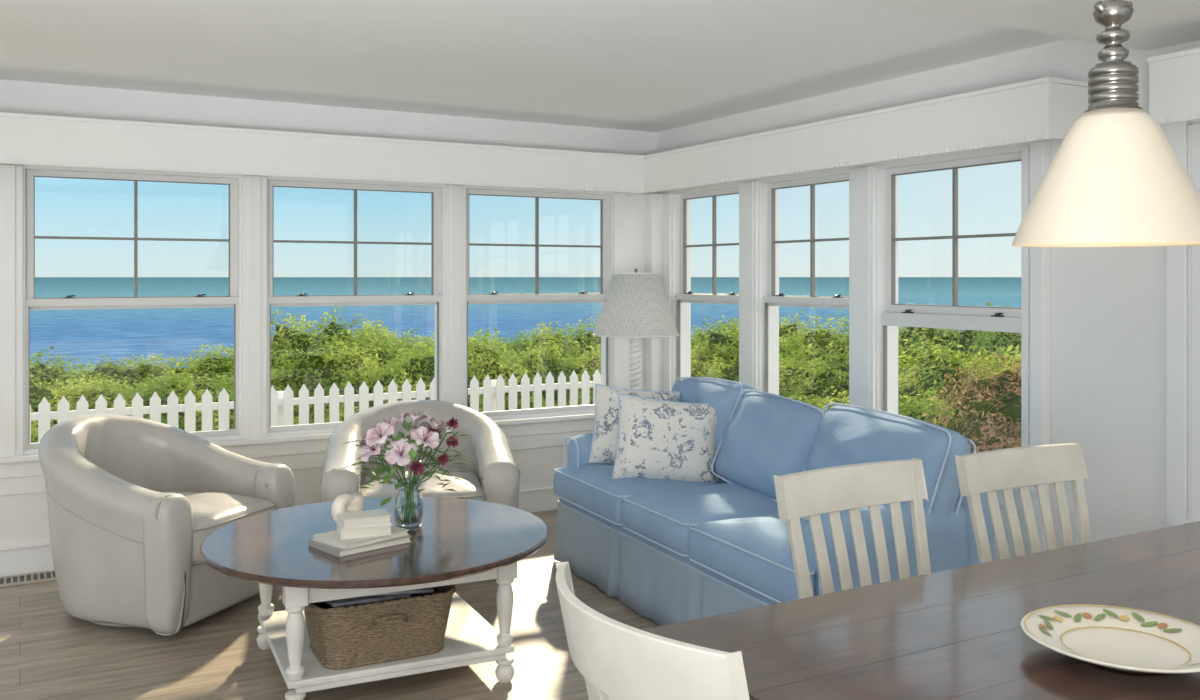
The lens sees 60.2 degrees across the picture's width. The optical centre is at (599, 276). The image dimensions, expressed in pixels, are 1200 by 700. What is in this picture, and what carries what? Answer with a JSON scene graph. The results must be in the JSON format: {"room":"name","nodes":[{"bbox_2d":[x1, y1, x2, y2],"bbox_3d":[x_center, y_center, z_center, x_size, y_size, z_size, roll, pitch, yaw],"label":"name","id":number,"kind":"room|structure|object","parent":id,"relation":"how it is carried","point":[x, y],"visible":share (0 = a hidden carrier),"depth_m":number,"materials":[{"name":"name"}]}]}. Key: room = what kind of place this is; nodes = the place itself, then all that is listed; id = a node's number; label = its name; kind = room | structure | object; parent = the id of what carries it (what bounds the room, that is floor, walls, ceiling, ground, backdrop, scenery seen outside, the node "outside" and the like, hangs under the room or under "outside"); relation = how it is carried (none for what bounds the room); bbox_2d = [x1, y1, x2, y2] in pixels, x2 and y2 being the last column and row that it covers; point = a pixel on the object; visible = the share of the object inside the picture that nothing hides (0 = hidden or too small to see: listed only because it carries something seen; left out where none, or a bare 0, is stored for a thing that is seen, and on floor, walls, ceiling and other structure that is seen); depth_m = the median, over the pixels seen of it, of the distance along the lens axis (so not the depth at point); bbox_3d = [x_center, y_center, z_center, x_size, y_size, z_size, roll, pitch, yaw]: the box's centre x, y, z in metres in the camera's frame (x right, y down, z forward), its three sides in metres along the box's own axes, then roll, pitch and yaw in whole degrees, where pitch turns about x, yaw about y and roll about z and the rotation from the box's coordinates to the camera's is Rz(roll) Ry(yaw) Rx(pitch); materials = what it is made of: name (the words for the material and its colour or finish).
{"room":"living room","nodes":[
{"label":"living room","id":0,"kind":"room"},
{"bbox_2d":[0,79,656,546],"bbox_3d":[-2.677,0.305,5.670,7.270,2.650,0.150,0,0,-29],"label":"wall","id":1,"kind":"structure","parent":0,"point":[24,520],"depth_m":6.09,"materials":[{"name":"white paint"}]},
{"bbox_2d":[23,166,240,453],"bbox_3d":[-2.573,0.175,5.740,1.100,1.510,0.170,0,0,-29],"label":"window","id":2,"kind":"structure","parent":1,"relation":"in","point":[30,302],"depth_m":5.70,"materials":[{"name":"white wood"}]},
{"bbox_2d":[0,486,558,576],"bbox_3d":[-2.699,1.472,5.556,7.120,0.155,0.028,0,0,-29],"label":"baseboard","id":3,"kind":"structure","parent":1,"relation":"attached to","point":[37,557],"depth_m":5.42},
{"bbox_2d":[0,413,594,495],"bbox_3d":[-2.698,1.028,5.555,7.120,0.205,0.090,0,0,-29],"label":"trim","id":4,"kind":"structure","parent":1,"relation":"attached to","point":[20,474],"depth_m":6.07,"materials":[{"name":"white wood"}]},
{"bbox_2d":[0,112,644,192],"bbox_3d":[-2.752,-0.688,5.384,6.859,0.251,0.276,0,0,-29],"label":"trim","id":5,"kind":"structure","parent":1,"relation":"attached to","point":[27,139],"depth_m":5.83,"materials":[{"name":"white paint"}]},
{"bbox_2d":[0,164,644,456],"bbox_3d":[-1.936,0.175,5.981,5.174,1.510,0.032,0,0,-29],"label":"trim","id":6,"kind":"structure","parent":1,"relation":"attached to","point":[628,211],"depth_m":5.94,"materials":[{"name":"white wood"}]},
{"bbox_2d":[267,177,444,436],"bbox_3d":[-1.499,0.175,6.341,1.100,1.510,0.170,0,0,-29],"label":"window","id":7,"kind":"structure","parent":1,"relation":"in","point":[437,296],"depth_m":6.32,"materials":[{"name":"white wood"}]},
{"bbox_2d":[466,186,612,419],"bbox_3d":[-0.426,0.175,6.942,1.100,1.510,0.170,0,0,-29],"label":"window","id":8,"kind":"structure","parent":1,"relation":"in","point":[606,199],"depth_m":6.94,"materials":[{"name":"white wood"}]},
{"bbox_2d":[645,193,662,390],"bbox_3d":[0.379,0.175,7.233,0.110,1.510,0.110,0,0,-29],"label":"trim","id":9,"kind":"structure","parent":1,"relation":"attached to","point":[653,201],"depth_m":7.18,"materials":[{"name":"white wood"}]},
{"bbox_2d":[0,510,658,699],"bbox_3d":[-0.776,1.590,2.276,7.270,0.080,7.930,0,0,-29],"label":"floor","id":10,"kind":"structure","parent":0,"point":[47,652],"depth_m":4.25,"materials":[{"name":"brown wood"}]},
{"bbox_2d":[0,570,55,586],"bbox_3d":[-2.976,1.543,5.273,0.360,0.012,0.159,0,0,-29],"label":"floor vent","id":11,"kind":"object","parent":10,"relation":"in","point":[13,580],"visible":0.99,"depth_m":5.29,"materials":[{"name":"metal"}]},
{"bbox_2d":[38,414,294,635],"bbox_3d":[-2.099,1.110,4.885,0.995,0.881,0.914,0,0,19],"label":"armchair","id":12,"kind":"object","parent":10,"relation":"on","point":[133,502],"visible":0.86,"depth_m":4.53,"materials":[{"name":"white fabric"}]},
{"bbox_2d":[161,491,275,561],"bbox_3d":[-1.984,1.131,4.846,0.752,0.230,0.618,0,0,19],"label":"seat cushion","id":13,"kind":"object","parent":12,"relation":"on","point":[210,511],"depth_m":4.75,"materials":[{"name":"white fabric"}]},
{"bbox_2d":[200,497,548,699],"bbox_3d":[-0.880,1.285,4.149,1.348,0.530,1.348,0,0,-25],"label":"coffee table","id":14,"kind":"object","parent":10,"relation":"on","point":[457,541],"visible":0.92,"depth_m":3.90,"materials":[{"name":"brown wood"}]},
{"bbox_2d":[309,535,411,556],"bbox_3d":[-0.915,1.008,3.957,0.310,0.024,0.230,0,0,-43],"label":"book","id":15,"kind":"object","parent":14,"relation":"on","point":[338,552],"visible":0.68,"depth_m":3.87,"materials":[{"name":"white paper"}]},
{"bbox_2d":[313,526,408,549],"bbox_3d":[-0.911,0.986,3.960,0.210,0.020,0.290,0,0,41],"label":"book","id":16,"kind":"object","parent":15,"relation":"on","point":[332,538],"visible":0.71,"depth_m":3.88,"materials":[{"name":"white paper"}]},
{"bbox_2d":[331,492,363,523],"bbox_3d":[-0.982,0.903,4.024,0.076,0.128,0.150,0,0,32],"label":"seashell","id":17,"kind":"object","parent":16,"relation":"on","point":[352,502],"visible":0.82,"depth_m":4.00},
{"bbox_2d":[337,522,392,539],"bbox_3d":[-0.897,0.957,3.945,0.190,0.038,0.130,0,0,-21],"label":"book","id":18,"kind":"object","parent":16,"relation":"on","point":[382,530],"visible":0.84,"depth_m":3.89,"materials":[{"name":"white paper"}]},
{"bbox_2d":[337,509,391,528],"bbox_3d":[-0.897,0.920,3.945,0.180,0.035,0.120,0,0,-25],"label":"book","id":19,"kind":"object","parent":18,"relation":"on","point":[368,518],"visible":1,"depth_m":3.91,"materials":[{"name":"white paper"}]},
{"bbox_2d":[304,584,455,669],"bbox_3d":[-0.847,1.290,3.937,0.548,0.233,0.412,0,0,-27],"label":"wicker basket","id":20,"kind":"object","parent":14,"relation":"on","point":[358,635],"visible":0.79,"depth_m":3.77,"materials":[{"name":"brown wicker"}]},
{"bbox_2d":[324,594,409,606],"bbox_3d":[-0.902,1.198,3.913,0.301,0.036,0.220,0,0,-35],"label":"magazine","id":21,"kind":"object","parent":20,"relation":"in","point":[356,600],"visible":0.45,"depth_m":3.81,"materials":[{"name":"paper"}]},
{"bbox_2d":[329,593,418,607],"bbox_3d":[-0.850,1.302,3.942,0.320,0.180,0.220,0,0,-29],"label":"magazine","id":22,"kind":"object","parent":20,"relation":"in","point":[416,594],"visible":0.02,"depth_m":3.88,"materials":[{"name":"grey paper"}]},
{"bbox_2d":[361,587,432,596],"bbox_3d":[-0.811,1.181,3.976,0.300,0.027,0.230,0,0,-21],"label":"magazine","id":23,"kind":"object","parent":20,"relation":"in","point":[423,590],"visible":0.24,"depth_m":3.89,"materials":[{"name":"paper"}]},
{"bbox_2d":[258,593,513,693],"bbox_3d":[-0.880,1.435,4.149,0.840,0.050,0.820,0,0,-25],"label":"shelf","id":24,"kind":"object","parent":14,"relation":"attached to","point":[469,639],"depth_m":3.90,"materials":[{"name":"white wood"}]},
{"bbox_2d":[394,477,423,528],"bbox_3d":[-0.782,0.925,4.238,0.120,0.190,0.120,0,0,-29],"label":"glass vase","id":25,"kind":"object","parent":14,"relation":"on","point":[420,502],"visible":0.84,"depth_m":4.22,"materials":[{"name":"clear glass"}]},
{"bbox_2d":[344,411,472,522],"bbox_3d":[-0.789,0.776,4.235,0.513,0.450,0.509,0,0,-29],"label":"flower bouquet","id":26,"kind":"object","parent":25,"relation":"in","point":[424,434],"visible":1,"depth_m":4.16,"materials":[{"name":"pink plant"}]},
{"bbox_2d":[320,400,519,507],"bbox_3d":[-1.011,1.144,5.780,1.018,0.812,1.058,0,0,-12],"label":"armchair","id":27,"kind":"object","parent":10,"relation":"on","point":[493,476],"visible":0.44,"depth_m":5.68,"materials":[{"name":"white fabric"}]},
{"bbox_2d":[360,466,485,501],"bbox_3d":[-0.984,1.164,5.654,0.688,0.212,0.800,0,0,-12],"label":"seat cushion","id":28,"kind":"object","parent":27,"relation":"on","point":[473,485],"depth_m":5.41,"materials":[{"name":"white fabric"}]},
{"bbox_2d":[592,269,678,389],"bbox_3d":[0.228,0.748,6.592,0.554,1.605,0.554,0,0,-29],"label":"floor lamp","id":29,"kind":"object","parent":10,"relation":"on","point":[635,306],"visible":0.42,"depth_m":6.43,"materials":[{"name":"white fabric"}]},
{"bbox_2d":[556,561,749,699],"bbox_3d":[0.241,1.075,2.015,0.620,0.950,0.600,0,0,-29],"label":"dining chair","id":30,"kind":"object","parent":10,"relation":"on","point":[616,660],"visible":1,"depth_m":1.76,"materials":[{"name":"white wood"}]},
{"bbox_2d":[553,377,993,625],"bbox_3d":[0.661,1.036,4.830,0.984,1.004,2.280,0,0,-26],"label":"sofa","id":31,"kind":"object","parent":10,"relation":"on","point":[671,551],"visible":0.66,"depth_m":4.51,"materials":[{"name":"blue fabric"}]},
{"bbox_2d":[588,383,679,463],"bbox_3d":[0.187,0.805,5.560,0.510,0.496,0.251,0,0,-3],"label":"throw pillow","id":32,"kind":"object","parent":31,"relation":"on","point":[606,421],"visible":0.38,"depth_m":5.51,"materials":[{"name":"fabric"}]},
{"bbox_2d":[553,464,725,525],"bbox_3d":[0.239,1.084,5.414,0.730,0.208,0.800,0,0,-26],"label":"seat cushion","id":33,"kind":"object","parent":31,"relation":"on","point":[589,489],"depth_m":5.15,"materials":[{"name":"blue fabric"}]},
{"bbox_2d":[611,393,718,482],"bbox_3d":[0.345,0.830,5.236,0.599,0.531,0.299,0,0,-5],"label":"throw pillow","id":34,"kind":"object","parent":31,"relation":"on","point":[658,439],"visible":0.93,"depth_m":5.16,"materials":[{"name":"fabric"}]},
{"bbox_2d":[621,483,777,557],"bbox_3d":[0.548,1.081,4.772,0.730,0.213,0.619,0,0,-26],"label":"seat cushion","id":35,"kind":"object","parent":31,"relation":"on","point":[662,519],"depth_m":4.61,"materials":[{"name":"blue fabric"}]},
{"bbox_2d":[672,379,754,461],"bbox_3d":[0.573,0.790,5.526,0.332,0.492,0.716,0,0,-26],"label":"cushion","id":36,"kind":"object","parent":31,"relation":"on","point":[725,396],"depth_m":5.31,"materials":[{"name":"blue fabric"}]},
{"bbox_2d":[688,514,813,601],"bbox_3d":[0.858,1.084,4.130,0.730,0.207,0.800,0,0,-26],"label":"seat cushion","id":37,"kind":"object","parent":31,"relation":"on","point":[752,554],"depth_m":4.00,"materials":[{"name":"blue fabric"}]},
{"bbox_2d":[716,392,825,499],"bbox_3d":[0.833,0.810,4.909,0.341,0.478,0.694,0,0,-26],"label":"cushion","id":38,"kind":"object","parent":31,"relation":"on","point":[766,435],"depth_m":4.81,"materials":[{"name":"blue fabric"}]},
{"bbox_2d":[805,405,970,518],"bbox_3d":[1.163,0.805,4.292,0.387,0.477,0.862,0,0,-26],"label":"cushion","id":39,"kind":"object","parent":31,"relation":"on","point":[840,435],"depth_m":4.12,"materials":[{"name":"blue fabric"}]},
{"bbox_2d":[773,458,930,598],"bbox_3d":[0.870,1.058,2.875,0.560,0.985,0.547,0,0,-30],"label":"dining chair","id":40,"kind":"object","parent":10,"relation":"on","point":[810,494],"visible":0.33,"depth_m":3.05,"materials":[{"name":"white wood"}]},
{"bbox_2d":[643,521,1199,699],"bbox_3d":[1.369,1.170,2.457,2.380,0.760,1.010,0,0,-29],"label":"dining table","id":41,"kind":"object","parent":10,"relation":"on","point":[957,633],"visible":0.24,"depth_m":2.32,"materials":[{"name":"brown wood"}]},
{"bbox_2d":[1020,604,1199,673],"bbox_3d":[1.088,0.765,2.151,0.400,0.049,0.400,0,0,-29],"label":"platter","id":42,"kind":"object","parent":41,"relation":"on","point":[1123,639],"visible":1,"depth_m":2.21,"materials":[{"name":"beige ceramic"}]},
{"bbox_2d":[955,442,1091,563],"bbox_3d":[1.497,1.058,3.192,0.560,0.985,0.547,0,0,-28],"label":"dining chair","id":43,"kind":"object","parent":10,"relation":"on","point":[987,472],"visible":0.38,"depth_m":3.38,"materials":[{"name":"white wood"}]},
{"bbox_2d":[0,0,1069,131],"bbox_3d":[-0.757,-1.070,2.344,7.370,0.100,8.030,0,0,-29],"label":"ceiling","id":44,"kind":"structure","parent":0,"point":[635,65],"depth_m":4.62,"materials":[{"name":"paint"}]},
{"bbox_2d":[1012,0,1199,247],"bbox_3d":[0.990,-0.540,1.998,0.364,0.957,0.364,0,0,-29],"label":"pendant lamp","id":45,"kind":"object","parent":44,"relation":"hanging from","point":[1115,179],"visible":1,"depth_m":1.91,"materials":[{"name":"white glass"}]},
{"bbox_2d":[657,38,1199,560],"bbox_3d":[2.367,0.305,3.950,0.150,2.650,7.780,0,0,-29],"label":"wall","id":46,"kind":"structure","parent":0,"point":[1108,304],"depth_m":4.35,"materials":[{"name":"white paint"}]},
{"bbox_2d":[672,184,738,386],"bbox_3d":[0.763,0.175,6.834,0.170,1.510,0.800,0,0,-29],"label":"window","id":47,"kind":"structure","parent":46,"relation":"in","point":[682,295],"depth_m":7.13,"materials":[{"name":"white wood"}]},
{"bbox_2d":[758,170,848,394],"bbox_3d":[1.237,0.175,5.988,0.170,1.510,0.820,0,0,-29],"label":"window","id":48,"kind":"structure","parent":46,"relation":"in","point":[769,298],"depth_m":6.29,"materials":[{"name":"white wood"}]},
{"bbox_2d":[624,77,1089,195],"bbox_3d":[1.110,-0.688,5.758,0.276,0.251,3.406,0,0,-29],"label":"trim","id":49,"kind":"structure","parent":46,"relation":"attached to","point":[1045,108],"depth_m":4.99,"materials":[{"name":"white paint"}]},
{"bbox_2d":[663,124,1199,520],"bbox_3d":[1.372,0.175,5.539,0.032,1.510,3.815,0,0,-29],"label":"trim","id":50,"kind":"structure","parent":46,"relation":"attached to","point":[862,181],"depth_m":5.46,"materials":[{"name":"white wood"}]},
{"bbox_2d":[876,148,1020,413],"bbox_3d":[1.748,0.175,5.076,0.170,1.510,0.930,0,0,-29],"label":"window","id":51,"kind":"structure","parent":46,"relation":"in","point":[890,314],"depth_m":5.34,"materials":[{"name":"white wood"}]},
{"bbox_2d":[857,0,1199,50],"bbox_3d":[-0.783,-0.960,2.135,7.120,0.120,0.590,0,0,-29],"label":"ceiling","id":52,"kind":"structure","parent":46,"relation":"attached to","point":[1153,24],"depth_m":3.58,"materials":[{"name":"white paint"}]},
{"bbox_2d":[996,486,1195,525],"bbox_3d":[1.880,0.983,4.635,0.090,0.115,6.050,0,0,-29],"label":"trim","id":53,"kind":"structure","parent":46,"relation":"attached to","point":[1175,521],"depth_m":4.62,"materials":[{"name":"white wood"}]},
{"bbox_2d":[1030,120,1189,553],"bbox_3d":[2.077,0.378,4.263,0.050,2.345,0.690,0,0,-29],"label":"trim","id":54,"kind":"structure","parent":46,"relation":"attached to","point":[1176,132],"depth_m":4.02,"materials":[{"name":"white wood"}]},
{"bbox_2d":[1147,47,1199,123],"bbox_3d":[2.674,-0.688,2.965,0.276,0.251,2.184,0,0,-29],"label":"trim","id":55,"kind":"structure","parent":46,"relation":"attached to","point":[1174,78],"depth_m":3.76,"materials":[{"name":"white paint"}]},
{"label":"outside","id":56,"kind":"structure","parent":0,"visible":0},
{"bbox_3d":[0.453,8.025,15.154,52.000,12.050,36.400,0,0,-29],"label":"ground","id":57,"kind":"structure","parent":56,"visible":0},
{"bbox_2d":[31,426,37,442],"bbox_3d":[-5.739,1.739,10.456,1.516,0.553,1.437,0,0,-14],"label":"shrub","id":58,"kind":"object","parent":57,"relation":"on","point":[34,438],"visible":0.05,"depth_m":10.24,"materials":[{"name":"green plant"}]},
{"bbox_2d":[30,374,77,436],"bbox_3d":[-6.494,1.530,11.260,2.337,0.994,2.054,0,0,44],"label":"shrub","id":59,"kind":"object","parent":57,"relation":"on","point":[36,393],"visible":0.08,"depth_m":11.34,"materials":[{"name":"green plant"}]},
{"bbox_2d":[30,346,112,394],"bbox_3d":[-7.263,1.436,13.018,3.032,1.191,3.020,0,0,-41],"label":"shrub","id":60,"kind":"object","parent":57,"relation":"on","point":[40,370],"visible":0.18,"depth_m":12.75,"materials":[{"name":"green plant"}]},
{"bbox_2d":[32,374,172,428],"bbox_3d":[-5.584,1.563,11.715,2.353,0.928,1.984,0,0,-19],"label":"shrub","id":61,"kind":"object","parent":57,"relation":"on","point":[91,395],"visible":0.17,"depth_m":11.51,"materials":[{"name":"green plant"}]},
{"bbox_2d":[66,353,178,397],"bbox_3d":[-6.525,1.525,14.200,2.804,1.006,2.670,0,0,-1],"label":"shrub","id":62,"kind":"object","parent":57,"relation":"on","point":[133,373],"visible":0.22,"depth_m":13.93,"materials":[{"name":"green plant"}]},
{"bbox_2d":[112,367,233,431],"bbox_3d":[-4.877,1.548,12.037,2.400,0.961,2.353,0,0,-43],"label":"shrub","id":63,"kind":"object","parent":57,"relation":"on","point":[181,390],"visible":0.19,"depth_m":11.69,"materials":[{"name":"green plant"}]},
{"bbox_2d":[135,343,279,392],"bbox_3d":[-5.257,1.466,14.276,2.824,1.135,2.833,0,0,31],"label":"shrub","id":64,"kind":"object","parent":57,"relation":"on","point":[225,365],"visible":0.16,"depth_m":13.83,"materials":[{"name":"green plant"}]},
{"bbox_2d":[213,412,298,428],"bbox_3d":[-3.846,1.737,11.523,1.290,0.557,1.402,0,0,-38],"label":"shrub","id":65,"kind":"object","parent":57,"relation":"on","point":[231,422],"visible":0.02,"depth_m":11.43,"materials":[{"name":"green plant"}]},
{"bbox_2d":[187,363,328,423],"bbox_3d":[-4.331,1.554,13.233,2.343,0.943,2.527,0,0,-5],"label":"shrub","id":66,"kind":"object","parent":57,"relation":"on","point":[286,379],"visible":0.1,"depth_m":13.00,"materials":[{"name":"green plant"}]},
{"bbox_2d":[30,369,600,442],"bbox_3d":[-3.708,1.560,10.611,10.100,0.880,0.160,0,0,-29],"label":"picket fence","id":67,"kind":"object","parent":57,"relation":"on","point":[493,391],"visible":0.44,"depth_m":10.94,"materials":[{"name":"white wood"}]},
{"bbox_2d":[271,339,385,422],"bbox_3d":[-3.536,1.410,13.637,2.337,1.249,2.134,0,0,21],"label":"shrub","id":68,"kind":"object","parent":57,"relation":"on","point":[313,369],"visible":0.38,"depth_m":13.27,"materials":[{"name":"green plant"}]},
{"bbox_2d":[311,406,358,422],"bbox_3d":[-2.882,1.761,12.067,1.516,0.506,1.414,0,0,44],"label":"shrub","id":69,"kind":"object","parent":57,"relation":"on","point":[341,418],"visible":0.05,"depth_m":12.03,"materials":[{"name":"green plant"}]},
{"bbox_2d":[271,306,410,373],"bbox_3d":[-4.158,1.213,15.010,3.038,1.663,3.032,0,0,14],"label":"shrub","id":70,"kind":"object","parent":57,"relation":"on","point":[284,338],"visible":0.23,"depth_m":14.79,"materials":[{"name":"green plant"}]},
{"bbox_2d":[355,316,434,367],"bbox_3d":[-3.362,1.334,16.147,2.612,1.409,2.804,0,0,40],"label":"shrub","id":71,"kind":"object","parent":57,"relation":"on","point":[406,344],"visible":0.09,"depth_m":15.90,"materials":[{"name":"green plant"}]},
{"bbox_2d":[343,340,488,411],"bbox_3d":[-2.253,1.425,13.501,2.353,1.220,2.097,0,0,37],"label":"shrub","id":72,"kind":"object","parent":57,"relation":"on","point":[422,366],"visible":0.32,"depth_m":13.19,"materials":[{"name":"green plant"}]},
{"bbox_2d":[423,328,524,363],"bbox_3d":[-2.003,1.406,16.384,3.032,1.255,2.970,0,0,-20],"label":"shrub","id":73,"kind":"object","parent":57,"relation":"on","point":[495,329],"visible":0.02,"depth_m":16.23,"materials":[{"name":"green plant"}]},
{"bbox_2d":[432,326,547,411],"bbox_3d":[-1.702,1.358,14.349,2.527,1.357,2.176,0,0,39],"label":"shrub","id":74,"kind":"object","parent":57,"relation":"on","point":[496,365],"visible":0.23,"depth_m":13.93,"materials":[{"name":"green plant"}]},
{"bbox_2d":[482,395,557,409],"bbox_3d":[-0.915,1.756,13.109,1.439,0.517,1.412,0,0,-7],"label":"shrub","id":75,"kind":"object","parent":57,"relation":"on","point":[532,398],"visible":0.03,"depth_m":13.08,"materials":[{"name":"green plant"}]},
{"bbox_2d":[505,340,587,405],"bbox_3d":[-0.952,1.459,14.928,2.337,1.146,2.068,0,0,-19],"label":"shrub","id":76,"kind":"object","parent":57,"relation":"on","point":[527,358],"visible":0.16,"depth_m":14.71,"materials":[{"name":"green plant"}]},
{"bbox_2d":[498,319,600,366],"bbox_3d":[-0.936,1.364,17.096,2.596,1.345,3.032,0,0,-38],"label":"shrub","id":77,"kind":"object","parent":57,"relation":"on","point":[558,337],"visible":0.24,"depth_m":16.68,"materials":[{"name":"green plant"}]},
{"bbox_2d":[542,343,600,406],"bbox_3d":[0.016,1.490,14.909,2.353,1.083,2.444,0,0,22],"label":"shrub","id":78,"kind":"object","parent":57,"relation":"on","point":[593,365],"visible":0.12,"depth_m":14.70,"materials":[{"name":"green plant"}]},
{"bbox_2d":[554,388,592,405],"bbox_3d":[0.035,1.690,13.686,1.402,0.656,1.356,0,0,-40],"label":"shrub","id":79,"kind":"object","parent":57,"relation":"on","point":[591,390],"visible":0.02,"depth_m":13.60,"materials":[{"name":"green plant"}]},
{"bbox_2d":[561,315,600,356],"bbox_3d":[0.205,1.338,17.784,2.824,1.406,2.546,0,0,-25],"label":"shrub","id":80,"kind":"object","parent":57,"relation":"on","point":[588,339],"visible":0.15,"depth_m":17.51,"materials":[{"name":"green plant"}]},
{"bbox_2d":[691,331,707,352],"bbox_3d":[0.914,1.359,18.694,2.955,1.357,2.804,0,0,-4],"label":"shrub","id":81,"kind":"object","parent":57,"relation":"on","point":[692,331],"visible":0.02,"depth_m":18.52,"materials":[{"name":"green plant"}]},
{"bbox_2d":[691,342,713,377],"bbox_3d":[0.904,1.452,15.558,2.173,1.160,2.337,0,0,33],"label":"shrub","id":82,"kind":"object","parent":57,"relation":"on","point":[692,356],"visible":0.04,"depth_m":15.12,"materials":[{"name":"green plant"}]},
{"bbox_2d":[691,342,738,377],"bbox_3d":[1.939,1.510,15.788,2.353,1.040,2.261,0,0,-13],"label":"shrub","id":83,"kind":"object","parent":57,"relation":"on","point":[702,362],"visible":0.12,"depth_m":15.50,"materials":[{"name":"green plant"}]},
{"bbox_2d":[691,313,738,349],"bbox_3d":[2.297,1.360,18.974,3.032,1.352,2.980,0,0,21],"label":"shrub","id":84,"kind":"object","parent":57,"relation":"on","point":[729,319],"visible":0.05,"depth_m":19.01,"materials":[{"name":"green plant"}]},
{"bbox_2d":[691,317,799,376],"bbox_3d":[2.232,1.323,16.386,2.835,1.431,3.537,0,0,-1],"label":"shrub","id":85,"kind":"object","parent":57,"relation":"on","point":[721,339],"visible":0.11,"depth_m":16.09,"materials":[{"name":"green plant"}]},
{"bbox_2d":[701,349,826,400],"bbox_3d":[2.412,1.506,13.971,3.032,1.045,2.804,0,0,1],"label":"shrub","id":86,"kind":"object","parent":57,"relation":"on","point":[730,372],"visible":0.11,"depth_m":13.71,"materials":[{"name":"green plant"}]},
{"bbox_2d":[729,310,818,341],"bbox_3d":[3.281,1.328,19.772,3.032,1.420,2.785,0,0,-42],"label":"shrub","id":87,"kind":"object","parent":57,"relation":"on","point":[783,328],"visible":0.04,"depth_m":19.47,"materials":[{"name":"green plant"}]},
{"bbox_2d":[781,329,816,344],"bbox_3d":[3.386,1.440,17.011,2.242,1.190,2.353,0,0,-40],"label":"shrub","id":88,"kind":"object","parent":57,"relation":"on","point":[797,329],"visible":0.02,"depth_m":17.11,"materials":[{"name":"green plant"}]},
{"bbox_2d":[788,392,827,409],"bbox_3d":[1.968,1.671,11.482,2.571,0.697,2.701,0,0,19],"label":"shrub","id":89,"kind":"object","parent":57,"relation":"on","point":[810,400],"visible":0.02,"depth_m":11.96,"materials":[{"name":"green plant"}]},
{"bbox_2d":[779,310,902,372],"bbox_3d":[3.685,1.270,15.635,2.885,1.545,3.272,0,0,-40],"label":"shrub","id":90,"kind":"object","parent":57,"relation":"on","point":[814,343],"visible":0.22,"depth_m":15.28,"materials":[{"name":"green plant"}]},
{"bbox_2d":[781,345,914,407],"bbox_3d":[3.431,1.434,12.955,2.824,1.202,2.367,0,0,-18],"label":"shrub","id":91,"kind":"object","parent":57,"relation":"on","point":[838,377],"visible":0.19,"depth_m":12.67,"materials":[{"name":"green plant"}]},
{"bbox_2d":[811,386,909,414],"bbox_3d":[2.469,1.580,10.363,2.527,0.887,2.463,0,0,16],"label":"shrub","id":92,"kind":"object","parent":57,"relation":"on","point":[844,394],"visible":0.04,"depth_m":10.72,"materials":[{"name":"green plant"}]},
{"bbox_2d":[845,301,994,371],"bbox_3d":[4.734,1.177,14.054,3.537,1.739,3.191,0,0,-6],"label":"shrub","id":93,"kind":"object","parent":57,"relation":"on","point":[909,333],"visible":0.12,"depth_m":13.71,"materials":[{"name":"green plant"}]},
{"bbox_2d":[898,390,958,427],"bbox_3d":[2.992,1.553,9.662,2.118,0.950,1.997,0,0,42],"label":"shrub","id":94,"kind":"object","parent":57,"relation":"on","point":[927,406],"visible":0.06,"depth_m":9.52,"materials":[{"name":"green plant"}]},
{"bbox_2d":[845,332,1019,417],"bbox_3d":[3.966,1.342,11.672,2.804,1.394,2.488,0,0,-42],"label":"shrub","id":95,"kind":"object","parent":57,"relation":"on","point":[924,372],"visible":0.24,"depth_m":11.29,"materials":[{"name":"green plant"}]},
{"bbox_2d":[919,360,1020,453],"bbox_3d":[3.595,1.365,8.557,2.177,1.368,1.835,0,0,3],"label":"dry shrub","id":96,"kind":"object","parent":57,"relation":"on","point":[974,418],"visible":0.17,"depth_m":8.45,"materials":[{"name":"brown plant"}]},
{"bbox_2d":[936,340,1020,415],"bbox_3d":[3.991,1.322,9.693,1.935,1.461,1.877,0,0,13],"label":"dry shrub","id":97,"kind":"object","parent":57,"relation":"on","point":[985,382],"visible":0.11,"depth_m":9.74,"materials":[{"name":"plant"}]},
{"bbox_2d":[960,305,1020,373],"bbox_3d":[5.606,1.166,13.042,3.250,1.765,3.272,0,0,-38],"label":"shrub","id":98,"kind":"object","parent":57,"relation":"on","point":[1010,341],"visible":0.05,"depth_m":12.70,"materials":[{"name":"green plant"}]},
{"bbox_2d":[961,345,1020,392],"bbox_3d":[4.795,1.314,10.586,2.381,1.452,2.571,0,0,2],"label":"shrub","id":99,"kind":"object","parent":57,"relation":"on","point":[1015,351],"visible":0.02,"depth_m":10.84,"materials":[{"name":"green plant"}]},
{"bbox_2d":[963,423,1020,453],"bbox_3d":[3.018,1.528,7.323,1.935,1.017,1.748,0,0,-21],"label":"dry shrub","id":100,"kind":"object","parent":57,"relation":"on","point":[995,444],"visible":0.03,"depth_m":7.32,"materials":[{"name":"brown plant"}]},
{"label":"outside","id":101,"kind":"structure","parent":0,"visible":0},
{"bbox_2d":[30,277,1020,373],"bbox_3d":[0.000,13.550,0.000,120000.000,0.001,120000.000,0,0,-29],"label":"sea","id":102,"kind":"structure","parent":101,"point":[83,334],"depth_m":419.07,"materials":[{"name":"liquid"}]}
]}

